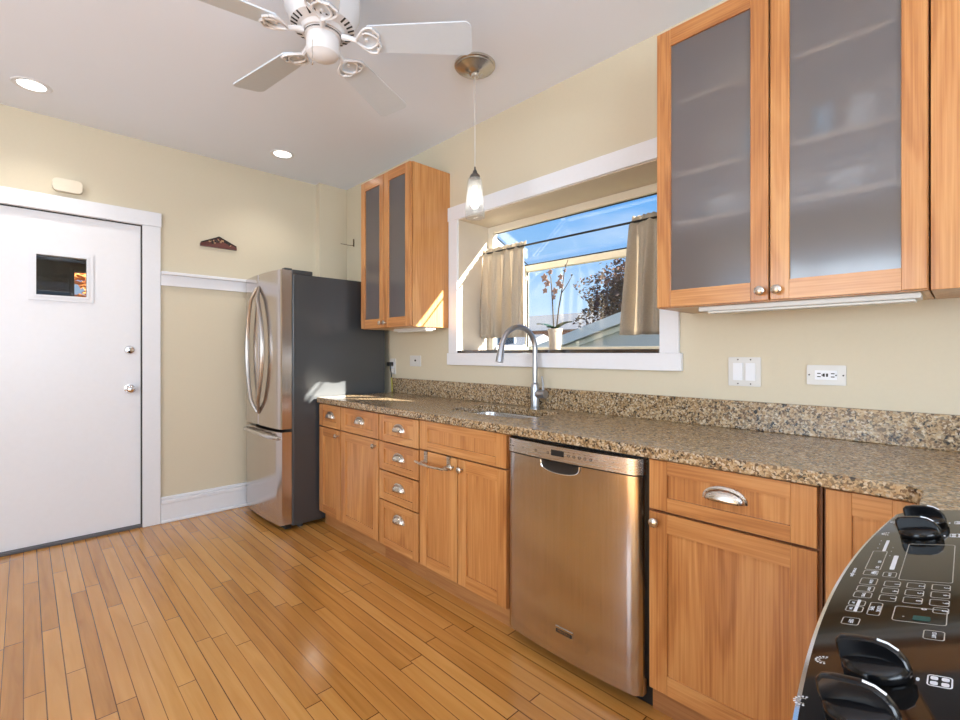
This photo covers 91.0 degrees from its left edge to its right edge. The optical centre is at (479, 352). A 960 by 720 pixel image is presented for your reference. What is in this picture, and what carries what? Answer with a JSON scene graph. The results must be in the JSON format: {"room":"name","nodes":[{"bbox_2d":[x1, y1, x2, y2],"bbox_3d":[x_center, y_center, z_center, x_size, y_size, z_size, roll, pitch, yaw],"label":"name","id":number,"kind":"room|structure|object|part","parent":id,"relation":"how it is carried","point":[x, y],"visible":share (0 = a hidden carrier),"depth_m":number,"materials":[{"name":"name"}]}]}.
{"room":"kitchen","nodes":[
{"label":"kitchen","id":0,"kind":"room"},
{"bbox_2d":[0,104,315,496],"bbox_3d":[-3.003,-0.138,2.855,4.650,2.740,0.140,0,0,-44],"label":"wall","id":1,"kind":"structure","parent":0,"point":[270,219],"depth_m":3.56,"materials":[{"name":"beige paint"}]},
{"bbox_2d":[52,177,82,194],"bbox_3d":[-2.668,-1.078,3.053,0.150,0.084,0.042,0,0,-44],"label":"door chime","id":2,"kind":"object","parent":1,"relation":"attached to","point":[62,185],"visible":1,"depth_m":3.04,"materials":[{"name":"beige plastic"}]},
{"bbox_2d":[0,186,161,556],"bbox_3d":[-2.754,0.113,3.058,1.139,2.238,0.194,0,0,-44],"label":"door","id":3,"kind":"structure","parent":1,"relation":"in","point":[80,377],"depth_m":3.11,"materials":[{"name":"white paint"}]},
{"bbox_3d":[-2.703,-0.497,3.053,0.315,0.324,0.016,0,0,-44],"label":"window trim","id":4,"kind":"part","parent":3,"relation":"part of","materials":[{"name":"white paint"}]},
{"bbox_3d":[-2.430,0.251,3.282,0.066,0.066,0.066,0,0,-44],"label":"knob","id":5,"kind":"part","parent":3,"relation":"part of","materials":[{"name":"silver metal"}]},
{"bbox_2d":[161,271,245,292],"bbox_3d":[-1.878,-0.540,3.810,1.173,0.100,0.050,0,0,-44],"label":"trim","id":6,"kind":"structure","parent":1,"relation":"attached to","point":[175,279],"depth_m":3.58,"materials":[{"name":"white paint"}]},
{"bbox_2d":[161,482,247,523],"bbox_3d":[-1.883,1.138,3.815,1.173,0.188,0.036,0,0,-44],"label":"baseboard","id":7,"kind":"structure","parent":1,"relation":"attached to","point":[187,505],"depth_m":3.59,"materials":[{"name":"white paint"}]},
{"bbox_2d":[200,237,236,250],"bbox_3d":[-2.034,-0.862,3.677,0.256,0.089,0.025,0,0,-44],"label":"carved plaque","id":8,"kind":"object","parent":1,"relation":"attached to","point":[218,242],"visible":1,"depth_m":3.67,"materials":[{"name":"brown wood"}]},
{"bbox_2d":[316,183,346,279],"bbox_3d":[-1.353,-0.138,4.303,0.265,2.740,0.070,0,0,-44],"label":"wall","id":9,"kind":"structure","parent":0,"point":[331,202],"depth_m":4.27,"materials":[{"name":"beige paint"}]},
{"bbox_2d":[0,506,673,719],"bbox_3d":[-0.668,1.272,0.655,4.950,0.080,6.470,0,0,-44],"label":"floor","id":10,"kind":"structure","parent":0,"point":[232,614],"depth_m":2.02,"materials":[{"name":"brown wood"}]},
{"bbox_2d":[243,268,384,528],"bbox_3d":[-1.337,0.321,3.740,0.906,1.822,0.713,0,0,-44],"label":"refrigerator","id":11,"kind":"object","parent":10,"relation":"on","point":[305,340],"visible":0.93,"depth_m":3.38,"materials":[{"name":"grey metal"}]},
{"bbox_3d":[-1.708,-0.023,3.515,0.168,0.943,0.044,0,0,36],"label":"handle","id":12,"kind":"part","parent":11,"relation":"part of","materials":[{"name":"metal"}]},
{"bbox_3d":[-1.717,-0.025,3.627,0.100,1.098,0.347,0,0,-44],"label":"door","id":13,"kind":"part","parent":11,"relation":"part of","materials":[{"name":"metal"}]},
{"bbox_3d":[-1.584,-0.023,3.386,0.044,0.943,0.168,0,0,-34],"label":"handle","id":14,"kind":"part","parent":11,"relation":"part of","materials":[{"name":"metal"}]},
{"bbox_3d":[-1.633,0.580,3.454,0.084,0.045,0.676,0,0,-44],"label":"handle","id":15,"kind":"part","parent":11,"relation":"part of","materials":[{"name":"metal"}]},
{"bbox_3d":[-1.590,0.865,3.496,0.100,0.638,0.713,0,0,-44],"label":"freezer drawer","id":16,"kind":"part","parent":11,"relation":"part of","materials":[{"name":"metal"}]},
{"bbox_3d":[-1.467,-0.025,3.369,0.100,1.098,0.360,0,0,-44],"label":"door","id":17,"kind":"part","parent":11,"relation":"part of","materials":[{"name":"metal"}]},
{"bbox_2d":[319,403,346,534],"bbox_3d":[-0.841,0.793,3.470,0.626,0.878,0.320,0,0,-44],"label":"base cabinet","id":18,"kind":"object","parent":10,"relation":"on","point":[330,430],"visible":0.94,"depth_m":3.28,"materials":[{"name":"brown wood"}]},
{"bbox_3d":[-1.047,0.429,3.272,0.031,0.045,0.112,0,0,-44],"label":"cup pull","id":19,"kind":"part","parent":18,"relation":"part of","materials":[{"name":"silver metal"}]},
{"bbox_3d":[-1.038,0.439,3.281,0.020,0.154,0.310,0,0,-44],"label":"drawer","id":20,"kind":"part","parent":18,"relation":"part of","materials":[{"name":"brown wood"}]},
{"bbox_3d":[-1.038,0.826,3.281,0.020,0.604,0.310,0,0,-44],"label":"door","id":21,"kind":"part","parent":18,"relation":"part of","materials":[{"name":"brown wood"}]},
{"bbox_2d":[341,407,384,555],"bbox_3d":[-0.566,0.793,3.186,0.626,0.878,0.471,0,0,-44],"label":"base cabinet","id":22,"kind":"object","parent":10,"relation":"on","point":[360,440],"visible":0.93,"depth_m":2.98,"materials":[{"name":"brown wood"}]},
{"bbox_3d":[-0.772,0.427,2.988,0.031,0.045,0.112,0,0,-44],"label":"cup pull","id":23,"kind":"part","parent":22,"relation":"part of","materials":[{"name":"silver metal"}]},
{"bbox_3d":[-0.763,0.439,2.997,0.020,0.154,0.458,0,0,-44],"label":"drawer","id":24,"kind":"part","parent":22,"relation":"part of","materials":[{"name":"brown wood"}]},
{"bbox_3d":[-0.763,0.826,2.997,0.020,0.604,0.458,0,0,-44],"label":"door","id":25,"kind":"part","parent":22,"relation":"part of","materials":[{"name":"brown wood"}]},
{"bbox_2d":[379,413,425,578],"bbox_3d":[-0.259,0.793,2.877,0.615,0.878,0.401,0,0,-44],"label":"base cabinet","id":26,"kind":"object","parent":10,"relation":"on","point":[399,475],"visible":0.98,"depth_m":2.66,"materials":[{"name":"brown wood"}]},
{"bbox_3d":[-0.470,0.945,2.675,0.031,0.045,0.112,0,0,-44],"label":"cup pull","id":27,"kind":"part","parent":26,"relation":"part of","materials":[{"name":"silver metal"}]},
{"bbox_3d":[-0.470,0.765,2.675,0.031,0.045,0.112,0,0,-44],"label":"cup pull","id":28,"kind":"part","parent":26,"relation":"part of","materials":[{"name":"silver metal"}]},
{"bbox_3d":[-0.470,0.593,2.675,0.031,0.045,0.112,0,0,-44],"label":"cup pull","id":29,"kind":"part","parent":26,"relation":"part of","materials":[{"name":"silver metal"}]},
{"bbox_3d":[-0.470,0.427,2.675,0.031,0.045,0.112,0,0,-44],"label":"cup pull","id":30,"kind":"part","parent":26,"relation":"part of","materials":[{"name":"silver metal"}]},
{"bbox_3d":[-0.460,0.998,2.684,0.020,0.260,0.387,0,0,-44],"label":"drawer","id":31,"kind":"part","parent":26,"relation":"part of","materials":[{"name":"brown wood"}]},
{"bbox_3d":[-0.460,0.777,2.684,0.020,0.166,0.387,0,0,-44],"label":"drawer","id":32,"kind":"part","parent":26,"relation":"part of","materials":[{"name":"brown wood"}]},
{"bbox_3d":[-0.460,0.605,2.684,0.020,0.162,0.387,0,0,-44],"label":"drawer","id":33,"kind":"part","parent":26,"relation":"part of","materials":[{"name":"brown wood"}]},
{"bbox_3d":[-0.460,0.439,2.684,0.020,0.154,0.387,0,0,-44],"label":"drawer","id":34,"kind":"part","parent":26,"relation":"part of","materials":[{"name":"brown wood"}]},
{"bbox_2d":[420,420,514,629],"bbox_3d":[0.100,0.793,2.497,0.626,0.878,0.644,0,0,-44],"label":"base cabinet","id":35,"kind":"object","parent":10,"relation":"on","point":[465,508],"visible":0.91,"depth_m":2.27,"materials":[{"name":"brown wood"}]},
{"bbox_2d":[414,450,451,470],"bbox_3d":[-0.240,0.549,2.407,0.076,0.064,0.268,0,0,-44],"label":"towel bar","id":36,"kind":"object","parent":35,"relation":"attached to","point":[425,460],"visible":0.95,"depth_m":2.37,"materials":[{"name":"silver metal"}]},
{"bbox_3d":[-0.210,0.823,2.425,0.020,0.610,0.302,0,0,-44],"label":"door","id":37,"kind":"part","parent":35,"relation":"part of","materials":[{"name":"brown wood"}]},
{"bbox_3d":[-0.143,0.564,2.320,0.030,0.031,0.031,0,0,-44],"label":"knob","id":38,"kind":"part","parent":35,"relation":"part of","materials":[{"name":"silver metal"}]},
{"bbox_3d":[-0.098,0.564,2.273,0.030,0.031,0.031,0,0,-44],"label":"knob","id":39,"kind":"part","parent":35,"relation":"part of","materials":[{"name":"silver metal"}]},
{"bbox_3d":[-0.097,0.434,2.308,0.020,0.152,0.629,0,0,-44],"label":"false drawer panel","id":40,"kind":"part","parent":35,"relation":"part of","materials":[{"name":"brown wood"}]},
{"bbox_3d":[0.011,0.823,2.196,0.020,0.610,0.320,0,0,-44],"label":"door","id":41,"kind":"part","parent":35,"relation":"part of","materials":[{"name":"brown wood"}]},
{"bbox_2d":[509,435,652,705],"bbox_3d":[0.537,0.795,2.025,0.613,0.875,0.634,0,0,-44],"label":"dishwasher","id":42,"kind":"object","parent":10,"relation":"on","point":[579,516],"visible":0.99,"depth_m":1.75,"materials":[{"name":"metal"}]},
{"bbox_3d":[0.308,0.449,1.827,0.006,0.046,0.188,0,0,-44],"label":"pocket handle","id":43,"kind":"part","parent":42,"relation":"part of","materials":[{"name":"black plastic"}]},
{"bbox_3d":[0.339,0.392,1.838,0.068,0.056,0.624,0,0,-44],"label":"control panel","id":44,"kind":"part","parent":42,"relation":"part of","materials":[{"name":"metal"}]},
{"bbox_2d":[648,458,824,719],"bbox_3d":[0.940,0.793,1.628,0.626,0.878,0.489,0,0,-44],"label":"base cabinet","id":45,"kind":"object","parent":10,"relation":"on","point":[737,560],"visible":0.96,"depth_m":1.42,"materials":[{"name":"brown wood"}]},
{"bbox_3d":[0.579,0.564,1.572,0.030,0.031,0.031,0,0,-44],"label":"knob","id":46,"kind":"part","parent":45,"relation":"part of","materials":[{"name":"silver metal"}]},
{"bbox_3d":[0.736,0.429,1.427,0.031,0.045,0.128,0,0,-44],"label":"cup pull","id":47,"kind":"part","parent":45,"relation":"part of","materials":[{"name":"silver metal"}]},
{"bbox_3d":[0.744,0.441,1.437,0.020,0.166,0.471,0,0,-44],"label":"drawer","id":48,"kind":"part","parent":45,"relation":"part of","materials":[{"name":"brown wood"}]},
{"bbox_2d":[825,488,915,602],"bbox_3d":[1.284,0.793,1.049,0.935,0.878,0.813,0,0,-44],"label":"base cabinet","id":49,"kind":"object","parent":10,"relation":"on","point":[851,518],"visible":0.24,"depth_m":1.21,"materials":[{"name":"brown wood"}]},
{"bbox_2d":[317,392,959,509],"bbox_3d":[0.264,0.333,2.115,0.982,0.038,3.795,0,0,-44],"label":"countertop","id":50,"kind":"structure","parent":49,"relation":"on","point":[918,476],"depth_m":1.59,"materials":[{"name":"stone"}]},
{"bbox_2d":[475,411,534,417],"bbox_3d":[0.126,0.440,2.557,0.371,0.174,0.588,0,0,-44],"label":"sink","id":51,"kind":"object","parent":50,"relation":"in","point":[501,414],"visible":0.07,"depth_m":2.77,"materials":[{"name":"silver metal"}]},
{"bbox_2d":[495,324,547,408],"bbox_3d":[0.228,0.078,2.574,0.307,0.472,0.104,0,0,-36],"label":"faucet","id":52,"kind":"object","parent":50,"relation":"on","point":[536,393],"visible":1,"depth_m":2.63,"materials":[{"name":"silver metal"}]},
{"bbox_2d":[791,505,959,719],"bbox_3d":[0.708,0.741,0.386,0.761,0.983,0.671,0,0,-44],"label":"range","id":53,"kind":"object","parent":10,"relation":"on","point":[884,644],"visible":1,"depth_m":0.47,"materials":[{"name":"black plastic"}]},
{"bbox_3d":[0.294,0.270,0.365,0.049,0.034,0.049,0,0,6],"label":"knob","id":54,"kind":"part","parent":53,"relation":"part of","materials":[{"name":"black plastic"}]},
{"bbox_3d":[0.349,0.270,0.417,0.049,0.034,0.049,0,0,6],"label":"knob","id":55,"kind":"part","parent":53,"relation":"part of","materials":[{"name":"black plastic"}]},
{"bbox_3d":[0.676,0.269,0.725,0.049,0.034,0.049,0,0,6],"label":"knob","id":56,"kind":"part","parent":53,"relation":"part of","materials":[{"name":"black plastic"}]},
{"bbox_3d":[0.733,0.268,0.775,0.049,0.034,0.049,0,0,6],"label":"knob","id":57,"kind":"part","parent":53,"relation":"part of","materials":[{"name":"black plastic"}]},
{"bbox_2d":[0,0,722,189],"bbox_3d":[-0.668,-1.548,0.655,4.950,0.080,6.470,0,0,-44],"label":"ceiling","id":58,"kind":"structure","parent":0,"point":[160,72],"depth_m":2.52,"materials":[{"name":"white paint"}]},
{"bbox_2d":[10,76,52,93],"bbox_3d":[-2.520,-1.504,2.654,0.175,0.005,0.175,0,0,-44],"label":"recessed light","id":59,"kind":"object","parent":58,"relation":"in","point":[29,84],"visible":1,"depth_m":2.65,"materials":[{"name":"white paint"}]},
{"bbox_2d":[270,149,294,158],"bbox_3d":[-1.496,-1.504,3.574,0.175,0.005,0.175,0,0,-44],"label":"recessed light","id":60,"kind":"object","parent":58,"relation":"in","point":[278,153],"visible":1,"depth_m":3.57,"materials":[{"name":"white paint"}]},
{"bbox_2d":[198,0,471,115],"bbox_3d":[-0.641,-1.292,1.838,1.120,0.429,1.123,0,0,-44],"label":"ceiling fan","id":61,"kind":"object","parent":58,"relation":"hanging from","point":[325,26],"visible":1,"depth_m":1.83,"materials":[{"name":"white"}]},
{"bbox_3d":[-0.912,-1.223,1.625,0.423,0.039,0.146,0,0,-36],"label":"blade","id":62,"kind":"part","parent":61,"relation":"part of","materials":[{"name":"white wood"}]},
{"bbox_3d":[-0.909,-1.223,2.058,0.423,0.039,0.146,0,0,36],"label":"blade","id":63,"kind":"part","parent":61,"relation":"part of","materials":[{"name":"white wood"}]},
{"bbox_3d":[-0.500,-1.223,1.488,0.146,0.039,0.423,0,0,-18],"label":"blade","id":64,"kind":"part","parent":61,"relation":"part of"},
{"bbox_3d":[-0.496,-1.223,2.189,0.146,0.039,0.423,0,0,18],"label":"blade","id":65,"kind":"part","parent":61,"relation":"part of","materials":[{"name":"white wood"}]},
{"bbox_3d":[-0.244,-1.223,1.837,0.423,0.039,0.146,0,0,0],"label":"blade","id":66,"kind":"part","parent":61,"relation":"part of","materials":[{"name":"white wood"}]},
{"bbox_2d":[454,52,494,217],"bbox_3d":[-0.026,-1.107,2.464,0.214,0.802,0.214,0,0,-44],"label":"pendant lamp","id":67,"kind":"object","parent":58,"relation":"hanging from","point":[475,65],"visible":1,"depth_m":2.44,"materials":[{"name":"white glass"}]},
{"bbox_2d":[470,167,479,179],"bbox_3d":[-0.026,-0.943,2.464,0.053,0.060,0.053,0,0,-44],"label":"socket","id":68,"kind":"object","parent":67,"relation":"attached to","point":[474,176],"depth_m":2.45,"materials":[{"name":"silver metal"}]},
{"bbox_3d":[-0.026,-0.810,2.464,0.104,0.208,0.104,0,0,-44],"label":"lamp shade","id":69,"kind":"part","parent":67,"relation":"part of","materials":[{"name":"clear glass"}]},
{"bbox_3d":[-0.026,-0.810,2.464,0.052,0.115,0.052,0,0,-44],"label":"bulb","id":70,"kind":"part","parent":67,"relation":"part of","materials":[{"name":"white glass"}]},
{"bbox_2d":[347,0,959,414],"bbox_3d":[0.997,-0.138,2.264,0.280,2.740,6.470,0,0,-44],"label":"wall","id":71,"kind":"structure","parent":0,"point":[905,357],"depth_m":2.23,"materials":[{"name":"beige paint"}]},
{"bbox_2d":[387,362,393,391],"bbox_3d":[-0.719,0.191,3.795,0.040,0.238,0.068,0,0,-44],"label":"plug","id":72,"kind":"object","parent":71,"relation":"attached to","point":[390,364],"visible":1,"depth_m":3.77,"materials":[{"name":"black plastic"}]},
{"bbox_2d":[390,359,395,373],"bbox_3d":[-0.705,0.107,3.817,0.009,0.125,0.080,0,0,-44],"label":"outlet","id":73,"kind":"object","parent":71,"relation":"attached to","point":[391,360],"visible":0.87,"depth_m":3.80,"materials":[{"name":"white plastic"}]},
{"bbox_2d":[361,161,449,330],"bbox_3d":[-0.561,-0.717,3.406,0.371,1.081,0.623,0,0,-44],"label":"upper cabinet","id":74,"kind":"object","parent":71,"relation":"attached to","point":[405,224],"visible":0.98,"depth_m":3.23,"materials":[{"name":"brown wood"}]},
{"bbox_3d":[-0.774,-0.717,3.417,0.004,0.957,0.200,0,0,-44],"label":"glass pane","id":75,"kind":"part","parent":74,"relation":"part of","materials":[{"name":"grey glass"}]},
{"bbox_3d":[-0.774,-0.717,3.417,0.020,1.075,0.306,0,0,-44],"label":"door","id":76,"kind":"part","parent":74,"relation":"part of","materials":[{"name":"brown wood"}]},
{"bbox_3d":[-0.557,-0.717,3.192,0.004,0.957,0.201,0,0,-44],"label":"glass pane","id":77,"kind":"part","parent":74,"relation":"part of","materials":[{"name":"grey glass"}]},
{"bbox_3d":[-0.557,-0.717,3.192,0.020,1.075,0.307,0,0,-44],"label":"door","id":78,"kind":"part","parent":74,"relation":"part of","materials":[{"name":"brown wood"}]},
{"bbox_2d":[394,327,434,332],"bbox_3d":[-0.469,-0.164,3.353,0.085,0.026,0.385,0,0,-44],"label":"light","id":79,"kind":"object","parent":74,"relation":"attached to","point":[418,329],"visible":1,"depth_m":3.30,"materials":[{"name":"white plastic"}]},
{"bbox_2d":[410,356,420,365],"bbox_3d":[-0.495,0.060,3.596,0.014,0.082,0.135,0,0,-44],"label":"cable jack","id":80,"kind":"object","parent":71,"relation":"attached to","point":[414,360],"visible":1,"depth_m":3.59,"materials":[{"name":"white plastic"}]},
{"bbox_2d":[447,137,682,370],"bbox_3d":[0.606,-0.464,2.970,0.751,1.093,1.634,0,0,-44],"label":"window","id":81,"kind":"structure","parent":71,"relation":"in","point":[627,174],"depth_m":2.87,"materials":[{"name":"white paint"}]},
{"bbox_2d":[537,260,572,349],"bbox_3d":[0.504,-0.320,3.213,0.127,0.601,0.354,0,0,-23],"label":"potted orchid","id":82,"kind":"object","parent":81,"relation":"on","point":[555,333],"visible":0.97,"depth_m":3.18,"materials":[{"name":"ceramic"}]},
{"bbox_3d":[0.445,-0.522,3.260,0.014,0.060,0.060,0,0,-44],"label":"flower","id":83,"kind":"part","parent":82,"relation":"part of","materials":[{"name":"plant"}]},
{"bbox_3d":[0.462,-0.481,3.242,0.014,0.054,0.058,0,0,-44],"label":"flower","id":84,"kind":"part","parent":82,"relation":"part of","materials":[{"name":"orange plant"}]},
{"bbox_3d":[0.483,-0.355,3.242,0.010,0.412,0.070,0,0,-44],"label":"flower stem","id":85,"kind":"part","parent":82,"relation":"part of","materials":[{"name":"brown plant"}]},
{"bbox_3d":[0.511,-0.092,3.213,0.104,0.146,0.104,0,0,-44],"label":"pot","id":86,"kind":"part","parent":82,"relation":"part of","materials":[{"name":"ceramic"}]},
{"bbox_3d":[0.507,-0.420,3.196,0.014,0.053,0.053,0,0,-44],"label":"flower","id":87,"kind":"part","parent":82,"relation":"part of","materials":[{"name":"orange plant"}]},
{"bbox_3d":[0.564,-0.384,3.158,0.010,0.471,0.140,0,0,-44],"label":"flower stem","id":88,"kind":"part","parent":82,"relation":"part of","materials":[{"name":"brown plant"}]},
{"bbox_2d":[483,216,656,254],"bbox_3d":[0.522,-0.713,2.892,0.013,0.013,1.422,0,0,-44],"label":"curtain rod","id":89,"kind":"object","parent":81,"relation":"attached to","point":[654,217],"visible":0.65,"depth_m":2.82,"materials":[{"name":"black metal"}]},
{"bbox_2d":[481,241,526,337],"bbox_3d":[0.156,-0.427,3.252,0.086,0.643,0.391,0,0,-44],"label":"curtain","id":90,"kind":"object","parent":89,"relation":"hanging from","point":[503,291],"visible":0.92,"depth_m":3.23,"materials":[{"name":"fabric"}]},
{"bbox_2d":[619,211,658,334],"bbox_3d":[0.893,-0.423,2.487,0.083,0.651,0.326,0,0,-44],"label":"curtain","id":91,"kind":"object","parent":89,"relation":"hanging from","point":[639,310],"visible":0.52,"depth_m":2.52,"materials":[{"name":"fabric"}]},
{"bbox_3d":[0.714,-0.465,3.078,0.445,0.892,1.430,0,0,-44],"label":"garden frame","id":92,"kind":"part","parent":81,"relation":"part of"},
{"bbox_2d":[392,378,959,451],"bbox_3d":[0.609,0.256,2.448,0.022,0.116,3.795,0,0,-44],"label":"backsplash","id":93,"kind":"structure","parent":71,"relation":"attached to","point":[934,431],"depth_m":1.95,"materials":[{"name":"stone"}]},
{"bbox_2d":[728,357,760,386],"bbox_3d":[1.094,0.077,1.954,0.010,0.120,0.122,0,0,-44],"label":"light switch","id":94,"kind":"object","parent":71,"relation":"attached to","point":[742,371],"visible":1,"depth_m":1.95,"materials":[{"name":"white plastic"}]},
{"bbox_2d":[657,0,934,313],"bbox_3d":[1.086,-0.720,1.702,0.371,1.086,0.785,0,0,-44],"label":"upper cabinet","id":95,"kind":"object","parent":71,"relation":"attached to","point":[794,136],"visible":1,"depth_m":1.55,"materials":[{"name":"brown wood"}]},
{"bbox_3d":[0.845,-0.720,1.742,0.004,0.962,0.284,0,0,-44],"label":"glass pane","id":96,"kind":"part","parent":95,"relation":"part of","materials":[{"name":"grey glass"}]},
{"bbox_3d":[0.845,-0.720,1.742,0.020,1.080,0.390,0,0,-44],"label":"door","id":97,"kind":"part","parent":95,"relation":"part of","materials":[{"name":"brown wood"}]},
{"bbox_3d":[0.947,-0.211,1.600,0.030,0.031,0.031,0,0,-44],"label":"knob","id":98,"kind":"part","parent":95,"relation":"part of","materials":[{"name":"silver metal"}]},
{"bbox_3d":[0.982,-0.211,1.564,0.030,0.031,0.031,0,0,-44],"label":"knob","id":99,"kind":"part","parent":95,"relation":"part of","materials":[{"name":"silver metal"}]},
{"bbox_2d":[699,292,922,313],"bbox_3d":[1.085,-0.164,1.615,0.085,0.026,0.625,0,0,-44],"label":"light","id":100,"kind":"object","parent":95,"relation":"attached to","point":[901,298],"visible":1,"depth_m":1.54,"materials":[{"name":"white plastic"}]},
{"bbox_3d":[1.119,-0.720,1.459,0.004,0.962,0.279,0,0,-44],"label":"glass pane","id":101,"kind":"part","parent":95,"relation":"part of","materials":[{"name":"grey glass"}]},
{"bbox_3d":[1.119,-0.720,1.459,0.020,1.080,0.385,0,0,-44],"label":"door","id":102,"kind":"part","parent":95,"relation":"part of","materials":[{"name":"brown wood"}]},
{"bbox_2d":[807,365,845,385],"bbox_3d":[1.287,0.082,1.755,0.010,0.074,0.120,0,0,-44],"label":"wall outlet","id":103,"kind":"object","parent":71,"relation":"attached to","point":[816,374],"visible":1,"depth_m":1.75,"materials":[{"name":"white plastic"}]},
{"bbox_2d":[815,370,836,379],"bbox_3d":[1.285,0.082,1.754,0.003,0.035,0.068,0,0,-44],"label":"receptacle","id":104,"kind":"object","parent":103,"relation":"attached to","point":[819,374],"depth_m":1.75,"materials":[{"name":"white plastic"}]},
{"bbox_2d":[931,0,959,298],"bbox_3d":[1.592,-0.720,1.210,0.327,1.086,0.618,0,0,-44],"label":"upper cabinet","id":105,"kind":"object","parent":71,"relation":"attached to","point":[945,14],"visible":1,"depth_m":1.30,"materials":[{"name":"brown wood"}]},
{"label":"outside","id":106,"kind":"structure","parent":0,"visible":0},
{"bbox_3d":[12.030,2.182,32.485,57.550,0.100,90.000,0,0,-44],"label":"ground","id":107,"kind":"structure","parent":106,"visible":0},
{"bbox_2d":[497,334,548,349],"bbox_3d":[1.236,0.682,20.594,2.800,2.900,3.900,0,0,-44],"label":"outbuilding","id":108,"kind":"structure","parent":107,"relation":"on","point":[540,338],"depth_m":19.09,"materials":[{"name":"white"}]},
{"bbox_3d":[1.076,-0.018,19.292,0.020,1.300,0.900,0,0,-44],"label":"pane","id":109,"kind":"part","parent":108,"relation":"part of","materials":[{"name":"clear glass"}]},
{"bbox_2d":[529,312,600,335],"bbox_3d":[3.565,0.007,26.530,6.800,4.250,9.400,0,0,-44],"label":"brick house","id":110,"kind":"structure","parent":107,"relation":"on","point":[544,319],"depth_m":23.46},
{"bbox_2d":[530,312,658,349],"bbox_3d":[5.854,0.402,8.995,5.480,3.460,8.100,0,0,-44],"label":"garage","id":111,"kind":"structure","parent":107,"relation":"on","point":[604,332],"depth_m":8.91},
{"bbox_2d":[572,258,625,328],"bbox_3d":[5.022,-0.617,14.766,3.552,5.510,4.694,0,0,-28],"label":"tree","id":112,"kind":"object","parent":107,"relation":"on","point":[614,297],"visible":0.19,"depth_m":14.87,"materials":[{"name":"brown plant"}]},
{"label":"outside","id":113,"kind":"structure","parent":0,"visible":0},
{"bbox_3d":[-17.840,2.182,14.432,10.400,0.100,34.450,0,0,-44],"label":"ground","id":114,"kind":"structure","parent":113,"visible":0},
{"bbox_2d":[74,273,85,296],"bbox_3d":[-4.890,-0.013,5.597,3.940,4.296,1.574,0,0,-44],"label":"shrub","id":115,"kind":"object","parent":114,"relation":"on","point":[77,276],"visible":0.02,"depth_m":5.60,"materials":[{"name":"orange plant"}]},
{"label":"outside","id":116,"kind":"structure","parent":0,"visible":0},
{"bbox_2d":[36,255,85,295],"bbox_3d":[-3.230,-0.068,3.630,2.800,2.800,1.290,0,0,-44],"label":"wall","id":117,"kind":"structure","parent":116,"point":[54,275],"depth_m":4.02,"materials":[{"name":"grey"}]}
]}

